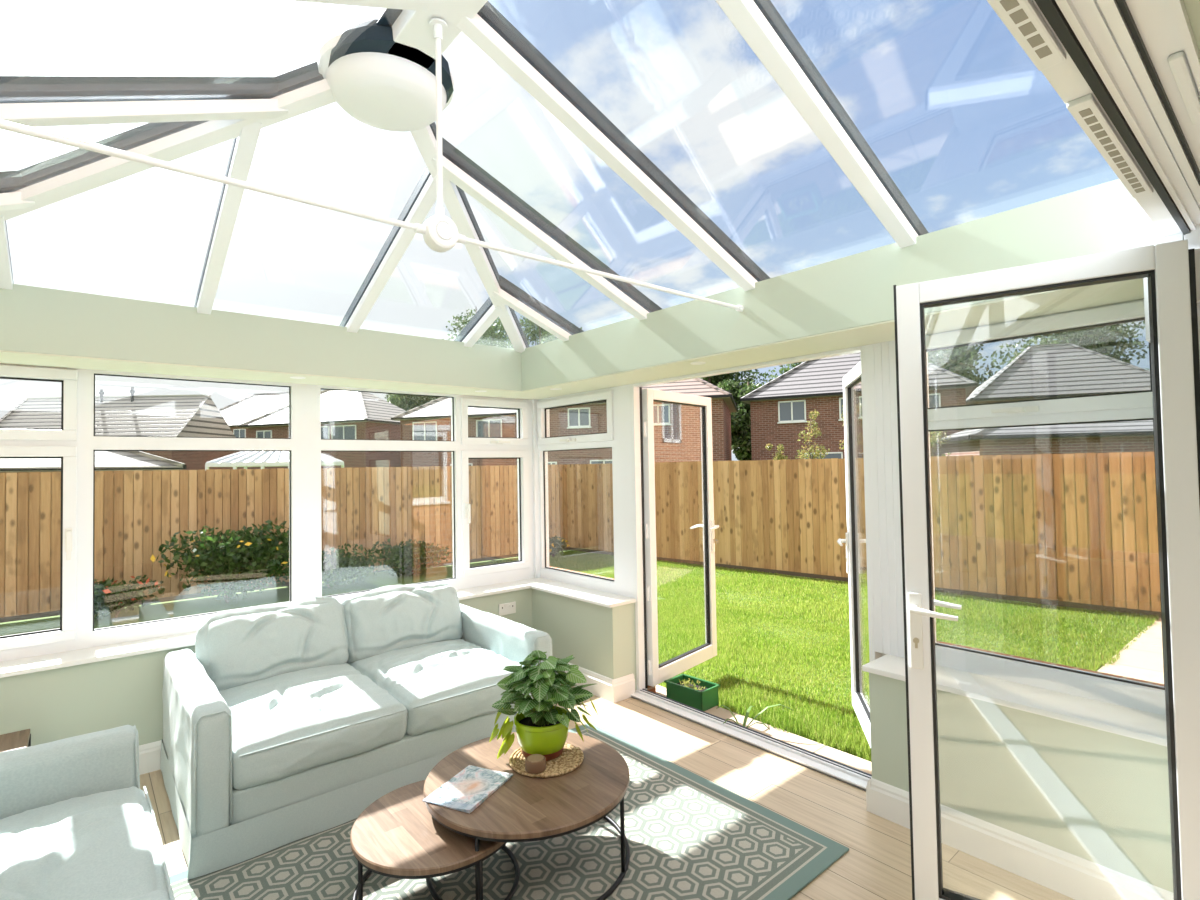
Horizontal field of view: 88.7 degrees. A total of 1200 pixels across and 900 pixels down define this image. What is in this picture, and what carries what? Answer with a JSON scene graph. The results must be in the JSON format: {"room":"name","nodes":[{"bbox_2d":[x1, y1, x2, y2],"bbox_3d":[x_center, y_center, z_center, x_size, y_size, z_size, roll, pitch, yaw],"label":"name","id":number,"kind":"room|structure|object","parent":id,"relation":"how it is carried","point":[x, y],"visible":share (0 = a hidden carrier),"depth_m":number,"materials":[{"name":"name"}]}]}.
{"room":"sunroom","nodes":[
{"label":"sunroom","id":0,"kind":"room"},
{"bbox_2d":[0,588,531,745],"bbox_3d":[-1.992,1.437,3.726,4.090,0.740,0.300,0,-2,-40],"label":"wall","id":1,"kind":"structure","parent":0,"point":[71,701],"depth_m":3.08,"materials":[{"name":"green paint"}]},
{"bbox_2d":[0,363,82,661],"bbox_3d":[-3.144,0.304,2.872,1.100,1.469,0.143,0,-2,-40],"label":"window","id":2,"kind":"structure","parent":1,"relation":"in","point":[65,443],"depth_m":3.17,"materials":[{"name":"white plastic"}]},
{"bbox_2d":[139,740,160,774],"bbox_3d":[-1.893,1.609,3.593,3.610,0.145,0.019,0,-2,-40],"label":"baseboard","id":3,"kind":"structure","parent":1,"relation":"attached to","point":[149,753],"depth_m":3.20,"materials":[{"name":"white paint"}]},
{"bbox_2d":[81,369,307,648],"bbox_3d":[-2.325,0.309,3.611,1.105,1.469,0.075,0,-2,-40],"label":"window","id":4,"kind":"structure","parent":1,"relation":"in","point":[296,444],"depth_m":3.50,"materials":[{"name":"white plastic"}]},
{"bbox_2d":[307,384,460,603],"bbox_3d":[-1.494,0.314,4.317,1.075,1.469,0.075,0,-2,-40],"label":"window","id":5,"kind":"structure","parent":1,"relation":"in","point":[315,444],"depth_m":4.09,"materials":[{"name":"white plastic"}]},
{"bbox_2d":[459,395,533,588],"bbox_3d":[-0.799,0.316,4.862,0.690,1.469,0.143,0,-2,-40],"label":"window","id":6,"kind":"structure","parent":1,"relation":"in","point":[519,448],"depth_m":4.87,"materials":[{"name":"white plastic"}]},
{"bbox_2d":[499,602,515,615],"bbox_3d":[-0.698,1.198,4.629,0.146,0.086,0.013,0,-2,-40],"label":"wall socket","id":7,"kind":"object","parent":1,"relation":"attached to","point":[506,608],"visible":0.95,"depth_m":4.62,"materials":[{"name":"white plastic"}]},
{"bbox_2d":[532,399,539,577],"bbox_3d":[-0.523,0.318,5.131,0.130,1.469,0.120,0,-2,-40],"label":"trim","id":8,"kind":"structure","parent":1,"relation":"attached to","point":[535,451],"depth_m":5.05,"materials":[{"name":"white plastic"}]},
{"bbox_2d":[0,0,928,352],"bbox_3d":[-0.829,-1.050,2.370,4.290,1.037,4.130,0,-2,-40],"label":"roof frame","id":9,"kind":"structure","parent":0,"point":[381,72],"depth_m":2.33,"materials":[{"name":"plastic"}]},
{"bbox_2d":[0,284,521,390],"bbox_3d":[-2.157,-0.592,3.553,3.700,0.308,0.500,0,-2,-40],"label":"beam","id":10,"kind":"structure","parent":9,"relation":"attached to","point":[33,319],"depth_m":3.34,"materials":[{"name":"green paint"}]},
{"bbox_2d":[0,350,521,396],"bbox_3d":[-2.116,-0.435,3.543,3.651,0.007,0.438,0,-2,-40],"label":"trim","id":11,"kind":"structure","parent":10,"relation":"attached to","point":[6,357],"depth_m":3.46,"materials":[{"name":"beige paint"}]},
{"bbox_2d":[290,376,305,378],"bbox_3d":[-1.804,-0.431,3.662,0.086,0.004,0.086,0,-2,-40],"label":"recessed light","id":12,"kind":"object","parent":11,"relation":"attached to","point":[293,377],"visible":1,"depth_m":3.65,"materials":[{"name":"white paint"}]},
{"bbox_2d":[0,18,743,311],"bbox_3d":[-0.526,-1.029,2.013,3.210,0.756,0.064,0,-2,-40],"label":"rod","id":13,"kind":"object","parent":9,"relation":"attached to","point":[439,232],"visible":1,"depth_m":1.97,"materials":[{"name":"white plastic"}]},
{"bbox_2d":[532,589,636,691],"bbox_3d":[-0.105,1.424,4.508,0.300,0.740,0.950,0,-2,-40],"label":"wall","id":14,"kind":"structure","parent":0,"point":[601,640],"depth_m":4.23,"materials":[{"name":"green paint"}]},
{"bbox_2d":[537,387,620,594],"bbox_3d":[-0.185,0.301,4.703,0.138,1.469,1.000,0,-2,-40],"label":"window","id":15,"kind":"structure","parent":14,"relation":"in","point":[609,439],"depth_m":4.67,"materials":[{"name":"white plastic"}]},
{"bbox_2d":[617,384,634,597],"bbox_3d":[0.208,0.282,4.289,0.075,1.469,0.140,0,-2,-40],"label":"door frame","id":16,"kind":"structure","parent":14,"relation":"attached to","point":[623,392],"depth_m":4.26,"materials":[{"name":"white plastic"}]},
{"bbox_2d":[631,345,881,790],"bbox_3d":[0.781,0.576,3.583,0.177,2.114,1.660,0,-2,-40],"label":"door frame","id":17,"kind":"structure","parent":14,"relation":"in","point":[849,775],"depth_m":3.63,"materials":[{"name":"white plastic"}]},
{"bbox_2d":[642,388,718,686],"bbox_3d":[0.604,0.600,4.569,0.202,2.045,0.875,-2,-2,40],"label":"door","id":18,"kind":"structure","parent":17,"relation":"attached to","point":[668,669],"depth_m":4.47,"materials":[{"name":"white plastic"}]},
{"bbox_2d":[837,361,885,747],"bbox_3d":[1.479,0.554,3.418,0.202,2.045,0.875,-1,-2,14],"label":"door","id":19,"kind":"structure","parent":17,"relation":"attached to","point":[854,559],"depth_m":3.77,"materials":[{"name":"white plastic"}]},
{"bbox_2d":[140,684,1074,899],"bbox_3d":[0.647,1.605,0.197,4.570,0.120,9.020,0,-2,-40],"label":"floor","id":20,"kind":"structure","parent":0,"point":[876,865],"depth_m":2.78,"materials":[{"name":"brown wood"}]},
{"bbox_2d":[0,729,30,751],"bbox_3d":[-2.673,1.474,2.542,0.444,0.385,0.404,0,-2,-40],"label":"side table","id":21,"kind":"object","parent":20,"relation":"on","point":[18,739],"visible":0.37,"depth_m":2.72,"materials":[{"name":"brown wood"}]},
{"bbox_2d":[160,582,553,879],"bbox_3d":[-1.268,1.240,3.329,1.748,0.817,1.192,0,-2,-40],"label":"sofa","id":22,"kind":"object","parent":20,"relation":"on","point":[284,723],"visible":0.97,"depth_m":2.94,"materials":[{"name":"fabric"}]},
{"bbox_2d":[195,597,348,690],"bbox_3d":[-1.759,1.072,3.354,0.749,0.450,0.338,0,-2,-40],"label":"cushion","id":23,"kind":"object","parent":22,"relation":"on","point":[237,648],"depth_m":3.24,"materials":[{"name":"fabric"}]},
{"bbox_2d":[219,663,407,789],"bbox_3d":[-1.491,1.278,3.033,0.755,0.254,1.026,0,-2,-40],"label":"seat cushion","id":24,"kind":"object","parent":22,"relation":"on","point":[293,723],"depth_m":2.75,"materials":[{"name":"fabric"}]},
{"bbox_2d":[342,582,462,662],"bbox_3d":[-1.210,1.074,3.815,0.752,0.461,0.328,0,-2,-40],"label":"cushion","id":25,"kind":"object","parent":22,"relation":"on","point":[381,622],"depth_m":3.69,"materials":[{"name":"fabric"}]},
{"bbox_2d":[348,639,532,735],"bbox_3d":[-0.945,1.277,3.499,0.759,0.261,1.024,0,-2,-40],"label":"seat cushion","id":26,"kind":"object","parent":22,"relation":"on","point":[440,687],"depth_m":3.21,"materials":[{"name":"fabric"}]},
{"bbox_2d":[169,723,848,899],"bbox_3d":[-0.453,1.615,2.295,2.408,0.009,1.640,0,-2,-40],"label":"rug","id":27,"kind":"object","parent":20,"relation":"on","point":[689,836],"visible":0.48,"depth_m":2.39,"materials":[{"name":"fabric"}]},
{"bbox_2d":[0,725,174,899],"bbox_3d":[-1.697,1.201,1.505,1.048,0.813,1.365,0,-2,-40],"label":"armchair","id":28,"kind":"object","parent":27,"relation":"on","point":[77,822],"visible":1,"depth_m":1.90,"materials":[{"name":"fabric"}]},
{"bbox_2d":[0,786,169,899],"bbox_3d":[-1.636,1.238,1.555,0.889,0.259,1.091,0,-2,-40],"label":"seat cushion","id":29,"kind":"object","parent":28,"relation":"on","point":[57,842],"depth_m":1.79,"materials":[{"name":"fabric"}]},
{"bbox_2d":[350,780,519,899],"bbox_3d":[-0.601,1.487,2.279,0.604,0.248,0.604,0,-2,-40],"label":"coffee table","id":30,"kind":"object","parent":27,"relation":"on","point":[396,835],"visible":0.62,"depth_m":2.12,"materials":[{"name":"brown wood"}]},
{"bbox_2d":[423,732,629,899],"bbox_3d":[-0.282,1.448,2.440,0.804,0.323,0.804,0,-2,-40],"label":"coffee table","id":31,"kind":"object","parent":27,"relation":"on","point":[524,808],"visible":0.84,"depth_m":2.28,"materials":[{"name":"brown wood"}]},
{"bbox_2d":[422,765,512,812],"bbox_3d":[-0.496,1.280,2.335,0.210,0.014,0.286,-2,-2,24],"label":"magazine","id":32,"kind":"object","parent":31,"relation":"on","point":[464,792],"visible":1,"depth_m":2.32,"materials":[{"name":"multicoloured paper"}]},
{"bbox_2d":[509,743,583,777],"bbox_3d":[-0.224,1.278,2.544,0.306,0.016,0.301,-2,-2,37],"label":"placemat","id":33,"kind":"object","parent":31,"relation":"on","point":[571,757],"visible":0.55,"depth_m":2.49,"materials":[{"name":"wicker"}]},
{"bbox_2d":[525,754,545,773],"bbox_3d":[-0.256,1.245,2.436,0.082,0.045,0.082,0,-2,-40],"label":"tealight holder","id":34,"kind":"object","parent":33,"relation":"on","point":[534,763],"visible":1,"depth_m":2.41,"materials":[{"name":"brown wood"}]},
{"bbox_2d":[489,650,597,760],"bbox_3d":[-0.242,1.066,2.581,0.418,0.410,0.421,0,-2,-40],"label":"potted plant","id":35,"kind":"object","parent":33,"relation":"on","point":[542,728],"visible":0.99,"depth_m":2.50,"materials":[{"name":"green plant"}]},
{"bbox_2d":[549,566,1163,692],"bbox_3d":[-0.796,1.378,2.348,4.350,0.900,4.150,0,-2,-40],"label":"wall","id":36,"kind":"structure","parent":0,"point":[650,688],"depth_m":2.61,"materials":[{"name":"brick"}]},
{"bbox_2d":[0,578,552,677],"bbox_3d":[-1.971,1.053,3.704,4.090,0.025,0.285,0,-2,-40],"label":"trim","id":37,"kind":"structure","parent":36,"relation":"on","point":[21,666],"depth_m":3.19,"materials":[{"name":"white paint"}]},
{"bbox_2d":[531,581,635,607],"bbox_3d":[-0.128,1.041,4.471,0.285,0.025,0.930,0,-2,-40],"label":"trim","id":38,"kind":"structure","parent":36,"relation":"on","point":[597,597],"depth_m":4.37,"materials":[{"name":"white paint"}]},
{"bbox_2d":[557,662,634,702],"bbox_3d":[-0.144,1.601,4.442,0.194,0.145,0.949,0,-2,-40],"label":"baseboard","id":39,"kind":"structure","parent":36,"relation":"attached to","point":[619,689],"depth_m":4.10,"materials":[{"name":"white paint"}]},
{"bbox_2d":[862,654,1166,746],"bbox_3d":[1.623,0.954,2.408,0.285,0.025,1.085,0,-2,-40],"label":"windowsill","id":40,"kind":"structure","parent":36,"relation":"on","point":[1146,726],"depth_m":2.29,"materials":[{"name":"white paint"}]},
{"bbox_2d":[866,778,1173,899],"bbox_3d":[1.609,1.514,2.376,0.194,0.145,1.089,0,-2,-40],"label":"baseboard","id":41,"kind":"structure","parent":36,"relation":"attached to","point":[1065,873],"depth_m":2.28,"materials":[{"name":"white paint"}]},
{"bbox_2d":[869,673,1172,891],"bbox_3d":[1.674,1.336,2.412,0.300,0.740,1.090,0,-2,-40],"label":"wall","id":42,"kind":"structure","parent":0,"point":[1100,797],"depth_m":2.24,"materials":[{"name":"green paint"}]},
{"bbox_2d":[866,340,904,657],"bbox_3d":[1.386,0.224,2.897,0.079,1.469,0.190,0,-2,-40],"label":"door frame","id":43,"kind":"structure","parent":42,"relation":"attached to","point":[880,357],"depth_m":2.89,"materials":[{"name":"white plastic"}]},
{"bbox_2d":[925,299,1165,715],"bbox_3d":[1.726,0.206,2.452,0.138,1.469,0.930,0,-2,-40],"label":"window","id":44,"kind":"structure","parent":42,"relation":"in","point":[1136,405],"depth_m":2.40,"materials":[{"name":"white plastic"}]},
{"bbox_2d":[1183,0,1199,52],"bbox_3d":[-0.160,-0.999,-0.050,6.800,5.300,0.420,0,-2,-40],"label":"wall","id":45,"kind":"structure","parent":0,"point":[1192,7],"depth_m":0.91,"materials":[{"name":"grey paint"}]},
{"bbox_2d":[690,362,705,364],"bbox_3d":[0.544,-0.480,3.399,0.086,0.004,0.086,0,-2,-40],"label":"recessed light","id":46,"kind":"object","parent":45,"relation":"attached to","point":[692,363],"visible":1,"depth_m":3.40,"materials":[{"name":"white paint"}]},
{"bbox_2d":[498,278,1143,399],"bbox_3d":[0.596,-0.484,3.510,0.438,0.007,4.000,0,-2,-40],"label":"trim","id":47,"kind":"structure","parent":45,"relation":"attached to","point":[1077,298],"depth_m":2.71,"materials":[{"name":"beige paint"}]},
{"bbox_2d":[521,179,1141,390],"bbox_3d":[0.599,-0.641,3.552,0.500,0.308,4.050,0,-2,-40],"label":"beam","id":48,"kind":"structure","parent":45,"relation":"attached to","point":[856,290],"depth_m":2.63,"materials":[{"name":"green paint"}]},
{"bbox_2d":[987,0,1065,70],"bbox_3d":[0.500,-0.631,0.798,0.625,0.013,0.038,0,-2,-40],"label":"air vent","id":49,"kind":"object","parent":45,"relation":"attached to","point":[1022,18],"visible":1,"depth_m":0.92,"materials":[{"name":"white plastic"}]},
{"bbox_2d":[999,0,1051,58],"bbox_3d":[0.496,-0.625,0.793,0.554,0.001,0.016,0,-2,-40],"label":"grille","id":50,"kind":"object","parent":49,"relation":"attached to","point":[1022,18],"depth_m":0.91,"materials":[{"name":"grey plastic"}]},
{"bbox_2d":[1032,0,1181,236],"bbox_3d":[0.480,-0.848,0.787,3.260,0.420,0.047,0,-2,-40],"label":"trim","id":51,"kind":"structure","parent":45,"relation":"attached to","point":[1064,77],"depth_m":1.10,"materials":[{"name":"white plastic"}]},
{"bbox_2d":[1067,94,1153,197],"bbox_3d":[1.098,-0.628,1.306,0.615,0.013,0.038,0,-2,-40],"label":"air vent","id":52,"kind":"object","parent":45,"relation":"attached to","point":[1085,110],"visible":1,"depth_m":1.25,"materials":[{"name":"white plastic"}]},
{"bbox_2d":[1079,108,1144,192],"bbox_3d":[1.095,-0.622,1.301,0.544,0.001,0.016,0,-2,-40],"label":"grille","id":53,"kind":"object","parent":52,"relation":"attached to","point":[1093,121],"depth_m":1.27,"materials":[{"name":"grey plastic"}]},
{"bbox_2d":[1035,0,1199,361],"bbox_3d":[0.575,0.419,0.698,3.300,2.280,0.130,0,-2,-40],"label":"door frame","id":54,"kind":"structure","parent":45,"relation":"in","point":[1140,59],"depth_m":1.04,"materials":[{"name":"white plastic"}]},
{"bbox_2d":[893,239,1199,899],"bbox_3d":[1.363,0.490,1.883,0.776,2.133,0.202,-2,-2,33],"label":"door","id":55,"kind":"structure","parent":54,"relation":"attached to","point":[1172,270],"depth_m":1.75,"materials":[{"name":"white plastic"}]},
{"bbox_2d":[1140,208,1183,342],"bbox_3d":[1.708,-0.531,1.850,0.110,0.400,0.090,0,-2,-40],"label":"trim","id":56,"kind":"structure","parent":45,"relation":"attached to","point":[1150,234],"depth_m":1.84,"materials":[{"name":"white plastic"}]},
{"label":"outside","id":57,"kind":"structure","parent":0,"visible":0},
{"bbox_2d":[0,550,1129,624],"bbox_3d":[-14.341,3.502,52.342,200.000,0.230,210.000,0,-2,-40],"label":"ground","id":58,"kind":"structure","parent":57,"point":[364,584],"depth_m":8.58,"materials":[{"name":"green"}]},
{"bbox_2d":[0,451,186,473],"bbox_3d":[-14.540,1.026,15.299,3.289,2.890,6.356,-2,-2,22],"label":"outbuilding","id":59,"kind":"structure","parent":58,"relation":"on","point":[104,460],"depth_m":16.17,"materials":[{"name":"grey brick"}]},
{"bbox_2d":[0,387,235,471],"bbox_3d":[-34.901,-0.431,44.433,13.358,8.097,7.800,-1,-2,0],"label":"house","id":60,"kind":"structure","parent":58,"relation":"on","point":[142,415],"depth_m":43.20,"materials":[{"name":"red brick"}]},
{"bbox_2d":[99,389,103,402],"bbox_3d":[-35.889,-3.870,44.185,0.277,1.000,0.277,-2,-2,22],"label":"roof vent","id":61,"kind":"object","parent":60,"relation":"attached to","point":[101,400],"depth_m":44.12,"materials":[{"name":"black metal"}]},
{"bbox_2d":[130,387,134,401],"bbox_3d":[-33.691,-3.959,44.201,0.277,1.100,0.277,-2,-2,22],"label":"roof vent","id":62,"kind":"object","parent":60,"relation":"attached to","point":[132,391],"depth_m":44.14,"materials":[{"name":"black metal"}]},
{"bbox_2d":[219,392,288,470],"bbox_3d":[-34.120,-0.967,64.836,15.795,10.240,9.800,-1,-2,17],"label":"house","id":63,"kind":"structure","parent":58,"relation":"on","point":[254,406],"depth_m":62.89,"materials":[{"name":"red brick"}]},
{"bbox_2d":[205,451,343,470],"bbox_3d":[-10.371,1.080,19.856,3.300,2.680,2.500,-1,-2,-5],"label":"glasshouse","id":64,"kind":"structure","parent":58,"relation":"on","point":[245,459],"depth_m":18.89,"materials":[{"name":"white plastic"}]},
{"bbox_2d":[0,464,568,622],"bbox_3d":[-5.352,1.151,8.700,12.310,1.759,0.152,0,-2,-40],"label":"fence","id":65,"kind":"object","parent":58,"relation":"on","point":[136,511],"visible":0.59,"depth_m":8.57,"materials":[{"name":"brown wood"}]},
{"bbox_2d":[238,390,405,469],"bbox_3d":[-19.010,-0.657,45.468,11.036,8.040,8.300,-2,-2,19],"label":"house","id":66,"kind":"structure","parent":58,"relation":"on","point":[344,414],"depth_m":42.33,"materials":[{"name":"red brick"}]},
{"bbox_2d":[385,394,440,410],"bbox_3d":[-18.161,-3.468,60.801,6.045,14.259,5.930,0,-2,-32],"label":"tree","id":67,"kind":"object","parent":58,"relation":"on","point":[405,402],"visible":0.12,"depth_m":58.92,"materials":[{"name":"green plant"}]},
{"bbox_2d":[391,397,516,467],"bbox_3d":[-7.860,-0.886,42.483,9.370,7.940,8.800,-1,-2,13],"label":"house","id":68,"kind":"structure","parent":58,"relation":"on","point":[431,420],"depth_m":38.92,"materials":[{"name":"red brick"}]},
{"bbox_2d":[443,309,512,347],"bbox_3d":[-12.242,-5.419,62.836,11.268,18.061,9.379,-2,-2,22],"label":"tree","id":69,"kind":"object","parent":58,"relation":"on","point":[485,339],"visible":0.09,"depth_m":60.71,"materials":[{"name":"green plant"}]},
{"bbox_2d":[495,316,581,348],"bbox_3d":[-6.281,-5.579,61.525,10.402,18.094,8.691,-1,-2,0],"label":"tree","id":70,"kind":"object","parent":58,"relation":"on","point":[534,334],"visible":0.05,"depth_m":62.37,"materials":[{"name":"green plant"}]},
{"bbox_2d":[0,551,1141,756],"bbox_3d":[-1.091,1.843,5.668,11.800,0.085,9.820,0,-2,-40],"label":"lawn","id":71,"kind":"structure","parent":58,"relation":"on","point":[381,579],"depth_m":7.55,"materials":[{"name":"green plant"}]},
{"bbox_2d":[94,575,164,619],"bbox_3d":[-5.782,1.742,7.325,0.978,0.526,0.638,0,-2,-40],"label":"shrub","id":72,"kind":"object","parent":71,"relation":"on","point":[106,600],"visible":0.73,"depth_m":7.27,"materials":[{"name":"green plant"}]},
{"bbox_2d":[150,519,288,602],"bbox_3d":[-4.759,1.462,8.054,1.886,1.089,1.081,0,-2,-40],"label":"shrub","id":73,"kind":"object","parent":71,"relation":"on","point":[245,558],"visible":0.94,"depth_m":7.87,"materials":[{"name":"green plant"}]},
{"bbox_2d":[284,543,381,587],"bbox_3d":[-3.905,1.698,9.076,1.284,0.642,1.131,0,-2,-40],"label":"shrub","id":74,"kind":"object","parent":71,"relation":"on","point":[337,567],"visible":0.84,"depth_m":8.89,"materials":[{"name":"green plant"}]},
{"bbox_2d":[365,538,451,576],"bbox_3d":[-2.999,1.700,9.708,1.394,0.643,0.837,0,-2,-40],"label":"shrub","id":75,"kind":"object","parent":71,"relation":"on","point":[413,554],"visible":0.99,"depth_m":9.56,"materials":[{"name":"green plant"}]},
{"bbox_2d":[549,535,569,555],"bbox_3d":[-0.856,1.824,11.575,0.633,0.417,0.376,0,-2,-40],"label":"shrub","id":76,"kind":"object","parent":71,"relation":"on","point":[555,546],"visible":0.86,"depth_m":11.54,"materials":[{"name":"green plant"}]},
{"bbox_2d":[656,685,871,774],"bbox_3d":[0.875,1.721,3.720,0.293,0.070,4.100,0,-2,-40],"label":"patio","id":77,"kind":"structure","parent":71,"relation":"on","point":[850,760],"depth_m":3.54,"materials":[{"name":"white concrete"}]},
{"bbox_2d":[664,674,719,710],"bbox_3d":[0.621,1.624,4.138,0.200,0.154,0.320,0,-2,-43],"label":"planter","id":78,"kind":"object","parent":77,"relation":"on","point":[698,693],"visible":0.96,"depth_m":4.08,"materials":[{"name":"green plastic"}]},
{"bbox_2d":[716,704,791,729],"bbox_3d":[0.897,1.600,3.662,0.346,0.174,0.367,0,-2,-40],"label":"plant","id":79,"kind":"object","parent":77,"relation":"on","point":[749,708],"visible":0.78,"depth_m":3.66,"materials":[{"name":"green plant"}]},
{"bbox_2d":[493,550,1159,761],"bbox_3d":[1.001,1.820,8.018,5.552,0.185,8.740,0,-2,-40],"label":"grass","id":80,"kind":"structure","parent":71,"relation":"on","point":[842,738],"depth_m":6.01,"materials":[{"name":"green plant"}]},
{"bbox_2d":[548,378,737,464],"bbox_3d":[2.584,-1.323,35.022,10.116,8.040,8.800,-1,-2,15],"label":"house","id":81,"kind":"structure","parent":58,"relation":"on","point":[677,428],"depth_m":30.85,"materials":[{"name":"red brick"}]},
{"bbox_2d":[701,369,763,387],"bbox_3d":[9.578,-3.156,51.203,8.746,12.138,6.554,-1,-2,-5],"label":"tree","id":82,"kind":"object","parent":58,"relation":"on","point":[715,379],"visible":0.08,"depth_m":50.63,"materials":[{"name":"green plant"}]},
{"bbox_2d":[717,379,761,460],"bbox_3d":[10.453,-1.265,43.242,5.950,7.891,5.029,-1,-2,-1],"label":"tree","id":83,"kind":"object","parent":58,"relation":"on","point":[740,420],"visible":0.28,"depth_m":42.35,"materials":[{"name":"green plant"}]},
{"bbox_2d":[765,443,789,459],"bbox_3d":[5.088,0.936,17.571,0.710,2.301,0.661,0,-2,-40],"label":"sapling","id":84,"kind":"object","parent":58,"relation":"on","point":[779,455],"visible":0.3,"depth_m":17.62,"materials":[{"name":"green plant"}]},
{"bbox_2d":[761,361,804,385],"bbox_3d":[18.206,-3.476,50.082,10.278,12.404,7.296,-2,-2,32],"label":"tree","id":85,"kind":"object","parent":58,"relation":"on","point":[799,363],"visible":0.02,"depth_m":50.46,"materials":[{"name":"green plant"}]},
{"bbox_2d":[794,409,829,459],"bbox_3d":[5.961,0.455,17.359,0.979,3.220,0.931,0,-2,-40],"label":"sapling","id":86,"kind":"object","parent":58,"relation":"on","point":[817,451],"visible":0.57,"depth_m":17.34,"materials":[{"name":"green plant"}]},
{"bbox_2d":[839,403,862,455],"bbox_3d":[7.423,0.298,17.570,0.920,3.488,1.162,0,-2,-40],"label":"sapling","id":87,"kind":"object","parent":58,"relation":"on","point":[858,408],"visible":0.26,"depth_m":17.63,"materials":[{"name":"green plant"}]},
{"bbox_2d":[740,352,977,460],"bbox_3d":[13.958,-1.822,33.279,10.483,8.540,9.300,-2,-2,27],"label":"house","id":88,"kind":"structure","parent":58,"relation":"on","point":[780,408],"depth_m":30.65,"materials":[{"name":"red brick"}]},
{"bbox_2d":[567,452,1160,617],"bbox_3d":[3.000,1.018,9.300,9.961,1.759,0.154,-2,-2,43],"label":"fence","id":89,"kind":"object","parent":58,"relation":"on","point":[1076,530],"visible":0.71,"depth_m":7.71,"materials":[{"name":"brown wood"}]},
{"bbox_2d":[930,431,950,456],"bbox_3d":[9.401,0.597,17.462,1.345,2.816,1.430,0,-2,-40],"label":"sapling","id":90,"kind":"object","parent":58,"relation":"on","point":[936,434],"visible":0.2,"depth_m":17.39,"materials":[{"name":"green plant"}]},
{"bbox_2d":[928,344,999,387],"bbox_3d":[25.135,-3.113,45.150,9.977,11.175,8.868,0,-2,-29],"label":"tree","id":91,"kind":"object","parent":58,"relation":"on","point":[953,360],"visible":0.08,"depth_m":42.33,"materials":[{"name":"green plant"}]},
{"bbox_2d":[932,420,1153,456],"bbox_3d":[18.096,0.189,23.406,8.863,3.840,5.800,-1,-2,14],"label":"garage","id":92,"kind":"structure","parent":58,"relation":"on","point":[1124,436],"depth_m":21.46,"materials":[{"name":"red brick"}]},
{"bbox_2d":[966,343,1150,404],"bbox_3d":[26.276,-1.930,35.572,9.812,8.440,7.800,-2,-2,20],"label":"house","id":93,"kind":"structure","parent":58,"relation":"on","point":[1045,371],"depth_m":33.53,"materials":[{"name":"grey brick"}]},
{"bbox_2d":[986,320,1148,377],"bbox_3d":[33.600,-4.057,43.855,10.943,12.681,10.340,-1,-2,-5],"label":"tree","id":94,"kind":"object","parent":58,"relation":"on","point":[1097,339],"visible":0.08,"depth_m":42.10,"materials":[{"name":"green plant"}]},
{"bbox_2d":[1098,618,1163,683],"bbox_3d":[4.927,1.780,4.990,3.500,0.056,1.200,0,-2,-40],"label":"path","id":95,"kind":"structure","parent":58,"relation":"on","point":[1143,658],"depth_m":5.16,"materials":[{"name":"white concrete"}]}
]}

